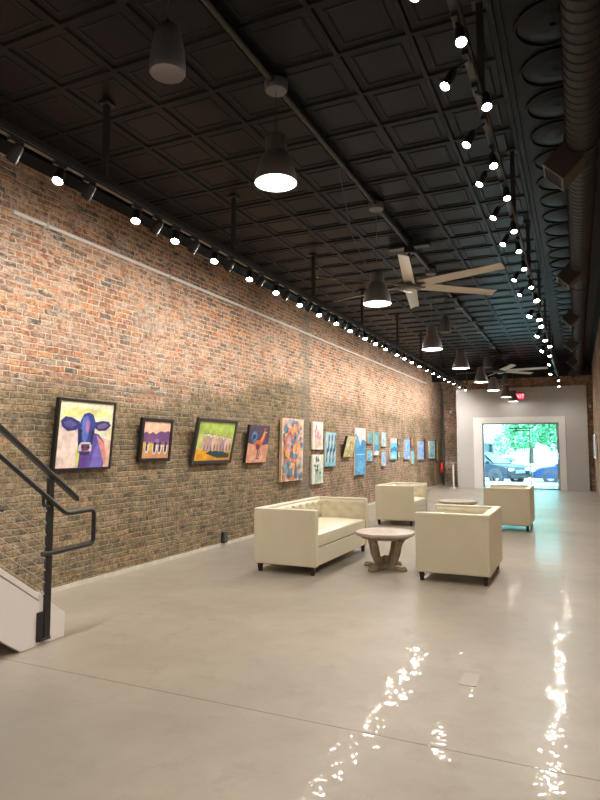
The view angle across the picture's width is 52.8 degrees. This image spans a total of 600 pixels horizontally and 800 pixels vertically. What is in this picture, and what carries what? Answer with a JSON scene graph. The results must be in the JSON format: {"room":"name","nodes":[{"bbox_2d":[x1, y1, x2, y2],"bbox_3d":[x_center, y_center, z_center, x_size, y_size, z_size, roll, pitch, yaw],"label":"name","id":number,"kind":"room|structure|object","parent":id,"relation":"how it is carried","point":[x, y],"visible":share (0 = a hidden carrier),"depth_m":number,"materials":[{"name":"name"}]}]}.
{"room":"art gallery","nodes":[
{"label":"art gallery","id":0,"kind":"room"},
{"bbox_2d":[0,152,442,591],"bbox_3d":[0.173,0.253,12.802,0.300,4.500,29.200,-2,-5,24],"label":"wall","id":1,"kind":"structure","parent":0,"point":[79,320],"depth_m":7.87,"materials":[{"name":"brick"}]},
{"bbox_2d":[49,397,116,471],"bbox_3d":[-2.370,0.384,6.667,0.119,0.776,0.860,-2,-5,24],"label":"painting","id":2,"kind":"object","parent":1,"relation":"attached to","point":[83,430],"visible":0.94,"depth_m":6.61,"materials":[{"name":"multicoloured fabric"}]},
{"bbox_2d":[136,417,173,461],"bbox_3d":[-1.859,0.513,7.796,0.104,0.557,0.630,-2,-5,24],"label":"painting","id":3,"kind":"object","parent":1,"relation":"attached to","point":[155,434],"visible":1,"depth_m":7.75,"materials":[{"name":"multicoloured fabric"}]},
{"bbox_2d":[188,417,237,464],"bbox_3d":[-1.267,0.613,9.000,0.178,0.666,1.080,-2,-5,24],"label":"painting","id":4,"kind":"object","parent":1,"relation":"attached to","point":[213,441],"visible":1,"depth_m":8.93,"materials":[{"name":"paint"}]},
{"bbox_2d":[12,209,426,383],"bbox_3d":[0.912,-1.236,14.124,0.046,0.087,18.000,-2,-5,24],"label":"conduit","id":5,"kind":"object","parent":1,"relation":"attached to","point":[46,224],"visible":1,"depth_m":8.15,"materials":[{"name":"silver metal"}]},
{"bbox_2d":[221,531,227,542],"bbox_3d":[-1.161,2.109,9.297,0.054,0.170,0.120,-2,-5,24],"label":"wall outlet","id":6,"kind":"object","parent":1,"relation":"attached to","point":[224,535],"visible":1,"depth_m":9.26,"materials":[{"name":"grey plastic"}]},
{"bbox_2d":[38,484,442,595],"bbox_3d":[0.336,2.472,12.608,0.012,0.045,28.500,-2,-5,24],"label":"baseboard","id":7,"kind":"structure","parent":1,"relation":"attached to","point":[63,587],"depth_m":7.56,"materials":[{"name":"white wood"}]},
{"bbox_2d":[243,424,269,462],"bbox_3d":[-0.726,0.740,10.226,0.140,0.631,0.710,-2,-5,24],"label":"painting","id":8,"kind":"object","parent":1,"relation":"attached to","point":[257,436],"visible":1,"depth_m":10.15,"materials":[{"name":"multicoloured paint"}]},
{"bbox_2d":[278,418,303,481],"bbox_3d":[-0.145,0.946,11.520,0.084,1.180,0.950,0,-4,25],"label":"painting","id":9,"kind":"object","parent":1,"relation":"attached to","point":[291,430],"visible":1,"depth_m":11.41,"materials":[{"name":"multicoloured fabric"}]},
{"bbox_2d":[0,133,599,369],"bbox_3d":[2.834,-2.016,11.761,5.550,0.140,28.600,-2,-5,24],"label":"trim","id":10,"kind":"structure","parent":1,"relation":"attached to","point":[30,158],"depth_m":7.80,"materials":[{"name":"black paint"}]},
{"bbox_2d":[310,455,322,483],"bbox_3d":[0.357,1.445,12.651,0.047,0.600,0.590,-1,-4,25],"label":"painting","id":11,"kind":"object","parent":1,"relation":"attached to","point":[316,464],"visible":1,"depth_m":12.58,"materials":[{"name":"beige fabric"}]},
{"bbox_2d":[311,421,322,448],"bbox_3d":[0.361,0.748,12.715,0.047,0.580,0.570,-1,-4,25],"label":"painting","id":12,"kind":"object","parent":1,"relation":"attached to","point":[316,427],"visible":1,"depth_m":12.65,"materials":[{"name":"paper"}]},
{"bbox_2d":[323,432,335,466],"bbox_3d":[0.661,1.088,13.329,0.073,0.741,0.620,-2,-5,24],"label":"painting","id":13,"kind":"object","parent":1,"relation":"attached to","point":[329,459],"visible":1,"depth_m":13.25,"materials":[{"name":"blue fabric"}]},
{"bbox_2d":[341,436,356,456],"bbox_3d":[1.154,1.093,14.283,0.179,0.495,0.620,-2,-5,24],"label":"painting","id":14,"kind":"object","parent":1,"relation":"attached to","point":[349,442],"visible":1,"depth_m":14.18,"materials":[{"name":"beige"}]},
{"bbox_2d":[354,428,365,474],"bbox_3d":[1.501,1.285,15.184,0.043,1.165,0.790,-1,-5,24],"label":"painting","id":15,"kind":"object","parent":1,"relation":"attached to","point":[360,433],"visible":1,"depth_m":15.14,"materials":[{"name":"blue fabric"}]},
{"bbox_2d":[366,451,371,460],"bbox_3d":[1.825,1.466,15.892,0.044,0.275,0.390,-2,-5,24],"label":"painting","id":16,"kind":"object","parent":1,"relation":"attached to","point":[368,453],"visible":1,"depth_m":15.79,"materials":[{"name":"blue fabric"}]},
{"bbox_2d":[373,432,378,454],"bbox_3d":[2.055,1.181,16.410,0.042,0.615,0.400,-1,-5,25],"label":"painting","id":17,"kind":"object","parent":1,"relation":"attached to","point":[375,434],"visible":1,"depth_m":16.36,"materials":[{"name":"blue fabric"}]},
{"bbox_2d":[381,452,385,465],"bbox_3d":[2.346,1.655,17.022,0.044,0.395,0.360,-2,-5,24],"label":"painting","id":18,"kind":"object","parent":1,"relation":"attached to","point":[383,454],"visible":1,"depth_m":16.96,"materials":[{"name":"blue fabric"}]},
{"bbox_2d":[381,432,385,445],"bbox_3d":[2.355,1.113,17.083,0.044,0.395,0.360,-2,-5,24],"label":"painting","id":19,"kind":"object","parent":1,"relation":"attached to","point":[383,434],"visible":1,"depth_m":17.02,"materials":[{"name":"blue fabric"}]},
{"bbox_2d":[389,438,396,458],"bbox_3d":[2.767,1.448,17.954,0.042,0.615,0.690,-1,-5,25],"label":"painting","id":20,"kind":"object","parent":1,"relation":"attached to","point":[392,441],"visible":1,"depth_m":17.82,"materials":[{"name":"blue fabric"}]},
{"bbox_2d":[403,439,409,458],"bbox_3d":[3.420,1.577,19.376,0.044,0.620,0.690,-1,-5,25],"label":"painting","id":21,"kind":"object","parent":1,"relation":"attached to","point":[406,443],"visible":1,"depth_m":19.26,"materials":[{"name":"blue fabric"}]},
{"bbox_2d":[417,441,423,459],"bbox_3d":[4.206,1.760,21.102,0.044,0.625,0.820,-2,-5,24],"label":"painting","id":22,"kind":"object","parent":1,"relation":"attached to","point":[420,445],"visible":1,"depth_m":21.00,"materials":[{"name":"blue fabric"}]},
{"bbox_2d":[428,441,434,458],"bbox_3d":[4.950,1.867,22.727,0.044,0.655,1.000,-2,-5,24],"label":"painting","id":23,"kind":"object","parent":1,"relation":"attached to","point":[431,444],"visible":1,"depth_m":22.59,"materials":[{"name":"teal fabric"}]},
{"bbox_2d":[435,440,438,461],"bbox_3d":[5.338,1.979,23.577,0.040,0.835,0.380,-2,-5,24],"label":"painting","id":24,"kind":"object","parent":1,"relation":"attached to","point":[436,441],"visible":1,"depth_m":23.49,"materials":[{"name":"beige fabric"}]},
{"bbox_2d":[441,388,445,484],"bbox_3d":[5.810,1.473,24.514,0.118,3.900,0.118,-2,-5,24],"label":"pipe","id":25,"kind":"object","parent":1,"relation":"attached to","point":[442,389],"visible":0.88,"depth_m":24.49,"materials":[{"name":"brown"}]},
{"bbox_2d":[0,484,599,799],"bbox_3d":[2.834,2.501,11.407,6.150,0.200,29.200,-2,-5,24],"label":"floor","id":26,"kind":"structure","parent":0,"point":[209,674],"depth_m":3.87,"materials":[{"name":"concrete"}]},
{"bbox_2d":[0,423,95,651],"bbox_3d":[-3.144,0.092,3.623,1.314,3.383,4.013,-2,-5,24],"label":"staircase","id":27,"kind":"structure","parent":26,"relation":"on","point":[29,619],"depth_m":4.57,"materials":[{"name":"white paint"}]},
{"bbox_2d":[254,496,367,575],"bbox_3d":[0.214,1.758,8.111,0.820,0.765,1.950,-2,-5,24],"label":"loveseat","id":28,"kind":"object","parent":26,"relation":"on","point":[311,532],"visible":0.98,"depth_m":7.36,"materials":[{"name":"beige leather"}]},
{"bbox_2d":[318,517,364,545],"bbox_3d":[0.264,1.729,8.090,0.705,0.185,1.754,-2,-5,24],"label":"seat cushion","id":29,"kind":"object","parent":28,"relation":"on","point":[331,530],"depth_m":7.97,"materials":[{"name":"beige leather"}]},
{"bbox_2d":[355,527,414,571],"bbox_3d":[1.062,1.869,7.549,0.740,0.456,0.740,-2,-5,24],"label":"round table","id":30,"kind":"object","parent":26,"relation":"on","point":[397,536],"visible":1,"depth_m":7.41,"materials":[{"name":"brown wood"}]},
{"bbox_2d":[375,482,427,525],"bbox_3d":[2.068,2.081,12.232,0.760,0.765,1.200,-2,-5,24],"label":"armchair","id":31,"kind":"object","parent":26,"relation":"on","point":[400,501],"visible":1,"depth_m":11.74,"materials":[{"name":"beige leather"}]},
{"bbox_2d":[414,496,425,507],"bbox_3d":[2.118,2.052,12.211,0.645,0.185,1.004,-2,-5,24],"label":"seat cushion","id":32,"kind":"object","parent":31,"relation":"on","point":[419,501],"depth_m":12.14,"materials":[{"name":"beige leather"}]},
{"bbox_2d":[446,461,456,487],"bbox_3d":[5.638,2.773,22.451,0.410,0.985,0.300,-2,-5,24],"label":"stanchion","id":33,"kind":"object","parent":26,"relation":"on","point":[447,462],"visible":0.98,"depth_m":22.41,"materials":[{"name":"white plastic"}]},
{"bbox_2d":[439,499,476,504],"bbox_3d":[3.112,2.211,11.909,0.740,0.456,0.740,-2,-5,24],"label":"round table","id":34,"kind":"object","parent":26,"relation":"on","point":[443,501],"visible":0.31,"depth_m":11.74,"materials":[{"name":"brown wood"}]},
{"bbox_2d":[415,504,502,585],"bbox_3d":[1.921,1.688,7.230,0.820,0.765,1.150,-2,-5,24],"label":"armchair","id":35,"kind":"object","parent":26,"relation":"on","point":[455,539],"visible":1,"depth_m":6.74,"materials":[{"name":"beige leather"}]},
{"bbox_2d":[459,673,480,686],"bbox_3d":[1.101,1.811,3.919,0.110,0.003,0.220,-2,-5,24],"label":"floor plate","id":36,"kind":"object","parent":26,"relation":"on","point":[467,679],"visible":1,"depth_m":3.92,"materials":[{"name":"beige"}]},
{"bbox_2d":[483,484,534,531],"bbox_3d":[3.970,2.020,11.454,0.810,0.765,1.150,-2,-5,24],"label":"armchair","id":37,"kind":"object","parent":26,"relation":"on","point":[516,502],"visible":0.95,"depth_m":10.92,"materials":[{"name":"beige leather"}]},
{"bbox_2d":[0,0,599,368],"bbox_3d":[2.793,-2.163,11.913,6.340,0.222,29.420,-2,-5,24],"label":"ceiling","id":38,"kind":"structure","parent":0,"point":[368,75],"depth_m":5.74,"materials":[{"name":"black paint"}]},
{"bbox_2d":[149,0,185,83],"bbox_3d":[-0.783,-2.307,3.605,0.214,0.765,0.214,-2,-5,24],"label":"speaker","id":39,"kind":"object","parent":38,"relation":"hanging from","point":[167,65],"visible":1,"depth_m":3.52},
{"bbox_2d":[150,63,184,83],"bbox_3d":[-0.783,-1.928,3.575,0.200,0.004,0.200,-2,-5,24],"label":"grille","id":40,"kind":"object","parent":39,"relation":"attached to","point":[167,73],"depth_m":3.57,"materials":[{"name":"grey metal"}]},
{"bbox_2d":[0,98,467,387],"bbox_3d":[0.975,-1.751,11.048,0.100,0.771,25.400,-2,-5,24],"label":"track","id":41,"kind":"object","parent":38,"relation":"hanging from","point":[102,180],"visible":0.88,"depth_m":5.97,"materials":[{"name":"black metal"}]},
{"bbox_2d":[6,136,23,163],"bbox_3d":[-2.062,-1.801,4.383,0.147,0.174,0.120,-2,-5,24],"label":"track spotlight","id":42,"kind":"object","parent":41,"relation":"hanging from","point":[15,152],"visible":1,"depth_m":4.36,"materials":[{"name":"black metal"}]},
{"bbox_2d":[52,160,66,185],"bbox_3d":[-1.893,-1.771,4.750,0.088,0.175,0.128,0,-4,-2],"label":"track spotlight","id":43,"kind":"object","parent":41,"relation":"hanging from","point":[58,177],"visible":1,"depth_m":4.73,"materials":[{"name":"black metal"}]},
{"bbox_2d":[81,177,96,200],"bbox_3d":[-1.759,-1.749,5.045,0.147,0.174,0.120,-2,-5,24],"label":"track spotlight","id":44,"kind":"object","parent":41,"relation":"hanging from","point":[88,192],"visible":1,"depth_m":5.01,"materials":[{"name":"black metal"}]},
{"bbox_2d":[131,204,141,224],"bbox_3d":[-1.511,-1.706,5.584,0.088,0.175,0.128,0,-4,-2],"label":"track spotlight","id":45,"kind":"object","parent":41,"relation":"hanging from","point":[136,217],"visible":1,"depth_m":5.56,"materials":[{"name":"black metal"}]},
{"bbox_2d":[150,215,163,234],"bbox_3d":[-1.386,-1.685,5.861,0.147,0.174,0.120,-2,-5,24],"label":"track spotlight","id":46,"kind":"object","parent":41,"relation":"hanging from","point":[155,229],"visible":1,"depth_m":5.83,"materials":[{"name":"black metal"}]},
{"bbox_2d":[170,225,180,244],"bbox_3d":[-1.262,-1.663,6.128,0.088,0.175,0.128,0,-4,-2],"label":"track spotlight","id":47,"kind":"object","parent":41,"relation":"hanging from","point":[175,237],"visible":1,"depth_m":6.11,"materials":[{"name":"black"}]},
{"bbox_2d":[188,236,199,253],"bbox_3d":[-1.124,-1.640,6.432,0.147,0.174,0.120,-2,-5,24],"label":"track spotlight","id":48,"kind":"object","parent":41,"relation":"hanging from","point":[193,248],"visible":1,"depth_m":6.40,"materials":[{"name":"black metal"}]},
{"bbox_2d":[210,247,218,263],"bbox_3d":[-0.959,-1.611,6.790,0.088,0.175,0.128,0,-4,-2],"label":"track spotlight","id":49,"kind":"object","parent":41,"relation":"hanging from","point":[214,259],"visible":1,"depth_m":6.77,"materials":[{"name":"black metal"}]},
{"bbox_2d":[224,256,235,271],"bbox_3d":[-0.821,-1.588,7.094,0.147,0.174,0.120,-2,-5,24],"label":"track spotlight","id":50,"kind":"object","parent":41,"relation":"hanging from","point":[231,263],"visible":1,"depth_m":7.06,"materials":[{"name":"black metal"}]},
{"bbox_2d":[246,267,252,281],"bbox_3d":[-0.627,-1.554,7.516,0.088,0.175,0.128,0,-4,-2],"label":"track spotlight","id":51,"kind":"object","parent":41,"relation":"hanging from","point":[249,278],"visible":1,"depth_m":7.49,"materials":[{"name":"black metal"}]},
{"bbox_2d":[255,273,265,287],"bbox_3d":[-0.505,-1.534,7.783,0.147,0.174,0.120,-2,-5,24],"label":"track spotlight","id":52,"kind":"object","parent":41,"relation":"hanging from","point":[259,283],"visible":1,"depth_m":7.75,"materials":[{"name":"black metal"}]},
{"bbox_2d":[273,282,278,294],"bbox_3d":[-0.324,-1.502,8.178,0.088,0.175,0.128,0,-4,-2],"label":"track spotlight","id":53,"kind":"object","parent":41,"relation":"hanging from","point":[276,286],"visible":1,"depth_m":8.15,"materials":[{"name":"black metal"}]},
{"bbox_2d":[282,287,290,300],"bbox_3d":[-0.190,-1.479,8.473,0.147,0.174,0.120,-2,-5,24],"label":"track spotlight","id":54,"kind":"object","parent":41,"relation":"hanging from","point":[287,293],"visible":1,"depth_m":8.44,"materials":[{"name":"black metal"}]},
{"bbox_2d":[297,295,302,306],"bbox_3d":[-0.004,-1.447,8.876,0.088,0.175,0.128,0,-4,-2],"label":"track spotlight","id":55,"kind":"object","parent":41,"relation":"hanging from","point":[299,301],"visible":1,"depth_m":8.86,"materials":[{"name":"black metal"}]},
{"bbox_2d":[305,300,313,311],"bbox_3d":[0.142,-1.423,9.198,0.147,0.174,0.120,-2,-5,24],"label":"track spotlight","id":56,"kind":"object","parent":41,"relation":"hanging from","point":[308,308],"visible":1,"depth_m":9.17,"materials":[{"name":"black metal"}]},
{"bbox_2d":[316,305,321,316],"bbox_3d":[0.299,-1.395,9.538,0.088,0.175,0.128,0,-4,-2],"label":"track spotlight","id":57,"kind":"object","parent":41,"relation":"hanging from","point":[319,311],"visible":1,"depth_m":9.52,"materials":[{"name":"black"}]},
{"bbox_2d":[255,75,296,191],"bbox_3d":[-0.194,-2.166,4.890,0.340,0.855,0.340,-2,-5,24],"label":"pendant lamp","id":58,"kind":"object","parent":38,"relation":"hanging from","point":[275,172],"visible":1,"depth_m":4.82,"materials":[{"name":"grey metal"}]},
{"bbox_2d":[259,174,291,183],"bbox_3d":[-0.194,-1.800,4.861,0.270,0.030,0.268,-2,-5,24],"label":"diffuser","id":59,"kind":"object","parent":58,"relation":"attached to","point":[269,178],"depth_m":4.89,"materials":[{"name":"white plastic"}]},
{"bbox_2d":[201,0,508,364],"bbox_3d":[2.277,-2.134,10.317,0.180,0.070,25.500,-2,-5,24],"label":"conduit","id":60,"kind":"object","parent":38,"relation":"attached to","point":[210,5],"visible":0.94,"depth_m":5.53,"materials":[{"name":"black metal"}]},
{"bbox_2d":[339,170,390,306],"bbox_3d":[0.755,-1.813,6.946,0.340,1.263,1.173,-2,-5,24],"label":"pendant lamp","id":61,"kind":"object","parent":38,"relation":"hanging from","point":[377,294],"visible":0.99,"depth_m":7.22,"materials":[{"name":"grey metal"}]},
{"bbox_2d":[316,240,504,308],"bbox_3d":[1.596,-1.925,8.804,2.711,0.713,2.794,-2,-5,24],"label":"ceiling fan","id":62,"kind":"object","parent":38,"relation":"hanging from","point":[410,284],"visible":0.93,"depth_m":8.67,"materials":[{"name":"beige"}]},
{"bbox_2d":[422,268,442,350],"bbox_3d":[2.190,-1.511,10.076,0.340,1.350,0.340,-2,-5,24],"label":"pendant lamp","id":63,"kind":"object","parent":38,"relation":"hanging from","point":[431,342],"visible":0.98,"depth_m":9.97,"materials":[{"name":"grey metal"}]},
{"bbox_2d":[439,309,450,333],"bbox_3d":[2.663,-1.667,11.129,0.214,0.865,0.214,-2,-5,24],"label":"speaker","id":64,"kind":"object","parent":38,"relation":"hanging from","point":[445,327],"visible":1,"depth_m":11.04},
{"bbox_2d":[453,304,469,369],"bbox_3d":[3.336,-1.319,12.580,0.340,1.340,0.340,-2,-5,24],"label":"pendant lamp","id":65,"kind":"object","parent":38,"relation":"hanging from","point":[460,362],"visible":0.97,"depth_m":12.47,"materials":[{"name":"grey metal"}]},
{"bbox_2d":[474,329,487,382],"bbox_3d":[4.540,-1.113,15.210,0.340,1.340,0.340,-2,-5,24],"label":"pendant lamp","id":66,"kind":"object","parent":38,"relation":"hanging from","point":[481,377],"visible":0.97,"depth_m":15.10,"materials":[{"name":"grey metal"}]},
{"bbox_2d":[483,348,490,367],"bbox_3d":[5.038,-1.279,16.318,0.214,0.825,0.214,-2,-5,24],"label":"speaker","id":67,"kind":"object","parent":38,"relation":"hanging from","point":[486,363],"visible":0.91,"depth_m":16.23},
{"bbox_2d":[487,344,499,390],"bbox_3d":[5.557,-0.939,17.432,0.340,1.340,0.340,-2,-5,24],"label":"pendant lamp","id":68,"kind":"object","parent":38,"relation":"hanging from","point":[493,385],"visible":0.98,"depth_m":17.32,"materials":[{"name":"grey metal"}]},
{"bbox_2d":[456,353,547,375],"bbox_3d":[6.325,-1.149,19.136,2.812,0.643,2.666,-2,-5,24],"label":"ceiling fan","id":69,"kind":"object","parent":38,"relation":"hanging from","point":[500,370],"visible":0.95,"depth_m":19.02,"materials":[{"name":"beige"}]},
{"bbox_2d":[447,0,559,382],"bbox_3d":[3.822,-1.853,9.753,0.100,0.771,25.400,-2,-5,24],"label":"track","id":70,"kind":"object","parent":38,"relation":"hanging from","point":[476,72],"visible":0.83,"depth_m":4.36,"materials":[{"name":"black metal"}]},
{"bbox_2d":[440,49,470,90],"bbox_3d":[0.888,-1.868,3.467,0.168,0.184,0.120,-2,-5,24],"label":"track spotlight","id":71,"kind":"object","parent":70,"relation":"hanging from","point":[445,85],"visible":1,"depth_m":3.46,"materials":[{"name":"black metal"}]},
{"bbox_2d":[451,10,466,47],"bbox_3d":[0.830,-1.901,3.132,0.075,0.169,0.120,-2,-5,24],"label":"track spotlight","id":72,"kind":"object","parent":70,"relation":"hanging from","point":[460,35],"visible":1,"depth_m":3.11,"materials":[{"name":"black metal"}]},
{"bbox_2d":[462,115,487,148],"bbox_3d":[1.195,-1.815,4.138,0.168,0.184,0.120,-2,-5,24],"label":"track spotlight","id":73,"kind":"object","parent":70,"relation":"hanging from","point":[467,142],"visible":1,"depth_m":4.13,"materials":[{"name":"black metal"}]},
{"bbox_2d":[471,82,491,111],"bbox_3d":[1.127,-1.854,3.731,0.115,0.169,0.120,-2,-5,24],"label":"track spotlight","id":74,"kind":"object","parent":70,"relation":"hanging from","point":[485,97],"visible":1,"depth_m":3.71,"materials":[{"name":"black metal"}]},
{"bbox_2d":[476,159,499,187],"bbox_3d":[1.473,-1.766,4.757,0.178,0.184,0.120,-2,-5,24],"label":"track spotlight","id":75,"kind":"object","parent":70,"relation":"hanging from","point":[480,182],"visible":0.86,"depth_m":4.75,"materials":[{"name":"black metal"}]},
{"bbox_2d":[489,144,497,169],"bbox_3d":[1.437,-1.794,4.500,0.061,0.169,0.123,-1,-5,14],"label":"track spotlight","id":76,"kind":"object","parent":70,"relation":"hanging from","point":[493,164],"visible":1,"depth_m":4.48,"materials":[{"name":"black metal"}]},
{"bbox_2d":[490,201,509,220],"bbox_3d":[1.797,-1.712,5.453,0.168,0.184,0.120,-2,-5,24],"label":"track spotlight","id":77,"kind":"object","parent":70,"relation":"hanging from","point":[493,217],"visible":0.88,"depth_m":5.44,"materials":[{"name":"black metal"}]},
{"bbox_2d":[499,180,510,200],"bbox_3d":[1.728,-1.748,5.080,0.085,0.169,0.120,-2,-5,24],"label":"track spotlight","id":78,"kind":"object","parent":70,"relation":"hanging from","point":[506,194],"visible":1,"depth_m":5.06,"materials":[{"name":"black metal"}]},
{"bbox_2d":[500,233,510,246],"bbox_3d":[2.125,-1.655,6.170,0.168,0.184,0.120,-2,-5,24],"label":"track spotlight","id":79,"kind":"object","parent":70,"relation":"hanging from","point":[503,243],"visible":0.78,"depth_m":6.16,"materials":[{"name":"black metal"}]},
{"bbox_2d":[510,215,517,233],"bbox_3d":[2.069,-1.687,5.856,0.070,0.169,0.120,-2,-5,24],"label":"track spotlight","id":80,"kind":"object","parent":70,"relation":"hanging from","point":[512,223],"visible":1,"depth_m":5.83,"materials":[{"name":"black"}]},
{"bbox_2d":[515,237,521,253],"bbox_3d":[2.330,-1.641,6.450,0.061,0.169,0.123,-1,-5,14],"label":"track spotlight","id":81,"kind":"object","parent":70,"relation":"hanging from","point":[517,244],"visible":1,"depth_m":6.43,"materials":[{"name":"black metal"}]},
{"bbox_2d":[512,265,527,281],"bbox_3d":[2.714,-1.552,7.480,0.188,0.184,0.120,-2,-5,24],"label":"track spotlight","id":82,"kind":"object","parent":70,"relation":"hanging from","point":[515,277],"visible":0.8,"depth_m":7.47,"materials":[{"name":"black metal"}]},
{"bbox_2d":[521,256,526,270],"bbox_3d":[2.621,-1.591,7.085,0.061,0.169,0.123,-1,-5,14],"label":"track spotlight","id":83,"kind":"object","parent":70,"relation":"hanging from","point":[523,264],"visible":1,"depth_m":7.06,"materials":[{"name":"black"}]},
{"bbox_2d":[527,276,533,288],"bbox_3d":[3.010,-1.527,7.893,0.075,0.169,0.120,-2,-5,24],"label":"track spotlight","id":84,"kind":"object","parent":70,"relation":"hanging from","point":[530,282],"visible":1,"depth_m":7.87,"materials":[{"name":"black"}]},
{"bbox_2d":[526,305,537,318],"bbox_3d":[3.672,-1.386,9.562,0.180,0.191,0.125,-2,-5,24],"label":"track spotlight","id":85,"kind":"object","parent":70,"relation":"hanging from","point":[531,311],"visible":1,"depth_m":9.55,"materials":[{"name":"black"}]},
{"bbox_2d":[531,290,539,302],"bbox_3d":[3.356,-1.468,8.609,0.108,0.175,0.126,-2,-5,24],"label":"track spotlight","id":86,"kind":"object","parent":70,"relation":"hanging from","point":[536,299],"visible":1,"depth_m":8.59,"materials":[{"name":"black"}]},
{"bbox_2d":[536,310,541,321],"bbox_3d":[3.908,-1.367,9.893,0.094,0.175,0.126,-2,-5,24],"label":"track spotlight","id":87,"kind":"object","parent":70,"relation":"hanging from","point":[538,315],"visible":1,"depth_m":9.87,"materials":[{"name":"black metal"}]},
{"bbox_2d":[501,356,511,397],"bbox_3d":[6.698,-0.760,19.707,0.340,1.340,0.340,-2,-5,24],"label":"pendant lamp","id":88,"kind":"object","parent":38,"relation":"hanging from","point":[506,393],"visible":1,"depth_m":19.59,"materials":[{"name":"grey metal"}]},
{"bbox_2d":[508,364,517,401],"bbox_3d":[7.565,-0.619,21.504,0.340,1.340,0.340,-2,-5,24],"label":"pendant lamp","id":89,"kind":"object","parent":38,"relation":"hanging from","point":[514,398],"visible":0.87,"depth_m":21.39,"materials":[{"name":"grey"}]},
{"bbox_2d":[542,0,599,378],"bbox_3d":[4.545,-1.886,10.049,0.469,0.660,26.934,-2,-5,24],"label":"air duct","id":90,"kind":"object","parent":38,"relation":"hanging from","point":[572,166],"visible":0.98,"depth_m":5.25,"materials":[{"name":"black metal"}]},
{"bbox_2d":[441,375,595,490],"bbox_3d":[8.261,1.088,23.444,5.550,4.500,3.060,-2,-5,24],"label":"wall","id":91,"kind":"structure","parent":0,"point":[450,420],"depth_m":22.47,"materials":[{"name":"brick"}]},
{"bbox_2d":[431,361,591,382],"bbox_3d":[7.626,-1.024,22.214,5.550,0.480,0.440,-2,-5,24],"label":"trim","id":92,"kind":"structure","parent":91,"relation":"attached to","point":[564,368],"depth_m":21.86,"materials":[{"name":"black paint"}]},
{"bbox_2d":[456,385,589,490],"bbox_3d":[8.502,1.479,23.061,4.440,3.660,2.900,-2,-5,24],"label":"wall","id":93,"kind":"structure","parent":0,"point":[570,402],"depth_m":21.61,"materials":[{"name":"grey paint"}]},
{"bbox_2d":[473,416,567,490],"bbox_3d":[7.885,1.911,21.780,3.130,2.600,0.195,-2,-5,24],"label":"trim","id":94,"kind":"structure","parent":93,"relation":"attached to","point":[477,422],"depth_m":21.88,"materials":[{"name":"white paint"}]},
{"bbox_2d":[482,422,560,490],"bbox_3d":[7.933,2.020,21.768,2.600,2.380,0.060,-2,-5,24],"label":"window","id":95,"kind":"structure","parent":93,"relation":"in","point":[557,423],"depth_m":21.90,"materials":[{"name":"grey"}]},
{"bbox_2d":[509,424,558,489],"bbox_3d":[8.323,2.023,21.556,1.605,2.320,0.100,-2,-5,24],"label":"door","id":96,"kind":"structure","parent":95,"relation":"attached to","point":[516,428],"depth_m":21.55,"materials":[{"name":"grey"}]},
{"bbox_2d":[592,319,599,498],"bbox_3d":[5.495,0.063,10.380,0.300,4.500,29.200,-2,-5,24],"label":"wall","id":97,"kind":"structure","parent":0,"point":[596,355],"depth_m":17.15,"materials":[{"name":"brick"}]},
{"bbox_2d":[593,434,596,458],"bbox_3d":[9.189,1.449,18.834,0.045,0.740,2.200,-2,-5,24],"label":"painting","id":98,"kind":"object","parent":97,"relation":"attached to","point":[594,435],"visible":1,"depth_m":17.97,"materials":[{"name":"beige fabric"}]},
{"label":"outside","id":99,"kind":"structure","parent":0,"visible":0},
{"bbox_2d":[485,459,557,482],"bbox_3d":[24.414,7.297,65.158,110.000,0.450,80.500,-2,-5,24],"label":"street","id":100,"kind":"structure","parent":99,"point":[544,462],"depth_m":69.61,"materials":[{"name":"grey asphalt"}]},
{"bbox_2d":[484,425,508,455],"bbox_3d":[14.369,4.479,64.079,14.000,5.000,7.200,-2,-5,24],"label":"building","id":101,"kind":"structure","parent":100,"relation":"on","point":[490,431],"depth_m":59.38,"materials":[{"name":"grey"}]},
{"bbox_2d":[485,452,529,481],"bbox_3d":[10.599,3.850,34.414,2.150,1.790,4.650,3,-5,-32],"label":"suv","id":102,"kind":"object","parent":100,"relation":"on","point":[498,468],"visible":0.59,"depth_m":32.82,"materials":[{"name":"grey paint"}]},
{"bbox_2d":[511,475,528,477],"bbox_3d":[11.812,4.095,32.482,1.440,0.140,0.090,3,-5,-32],"label":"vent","id":103,"kind":"object","parent":102,"relation":"attached to","point":[512,476],"depth_m":32.41,"materials":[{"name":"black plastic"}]},
{"bbox_2d":[502,455,542,474],"bbox_3d":[13.992,4.514,41.206,4.750,1.530,2.110,-2,-5,20],"label":"sedan","id":104,"kind":"object","parent":100,"relation":"on","point":[514,460],"visible":0.17,"depth_m":40.19,"materials":[{"name":"white paint"}]},
{"bbox_2d":[493,424,557,463],"bbox_3d":[16.419,2.156,42.913,5.722,6.330,4.711,-2,-5,22],"label":"street tree","id":105,"kind":"object","parent":100,"relation":"on","point":[519,440],"visible":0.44,"depth_m":42.46,"materials":[{"name":"green plant"}]},
{"bbox_2d":[531,463,558,482],"bbox_3d":[15.317,3.898,33.367,4.750,1.530,2.110,-2,-5,22],"label":"sedan","id":106,"kind":"object","parent":100,"relation":"on","point":[549,474],"visible":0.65,"depth_m":33.13,"materials":[{"name":"blue paint"}]},
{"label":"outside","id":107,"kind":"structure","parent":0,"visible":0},
{"bbox_2d":[485,481,557,484],"bbox_3d":[10.220,3.870,25.780,15.000,0.520,3.200,-2,-5,24],"label":"sidewalk","id":108,"kind":"structure","parent":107,"point":[486,482],"depth_m":26.63,"materials":[{"name":"grey concrete"}]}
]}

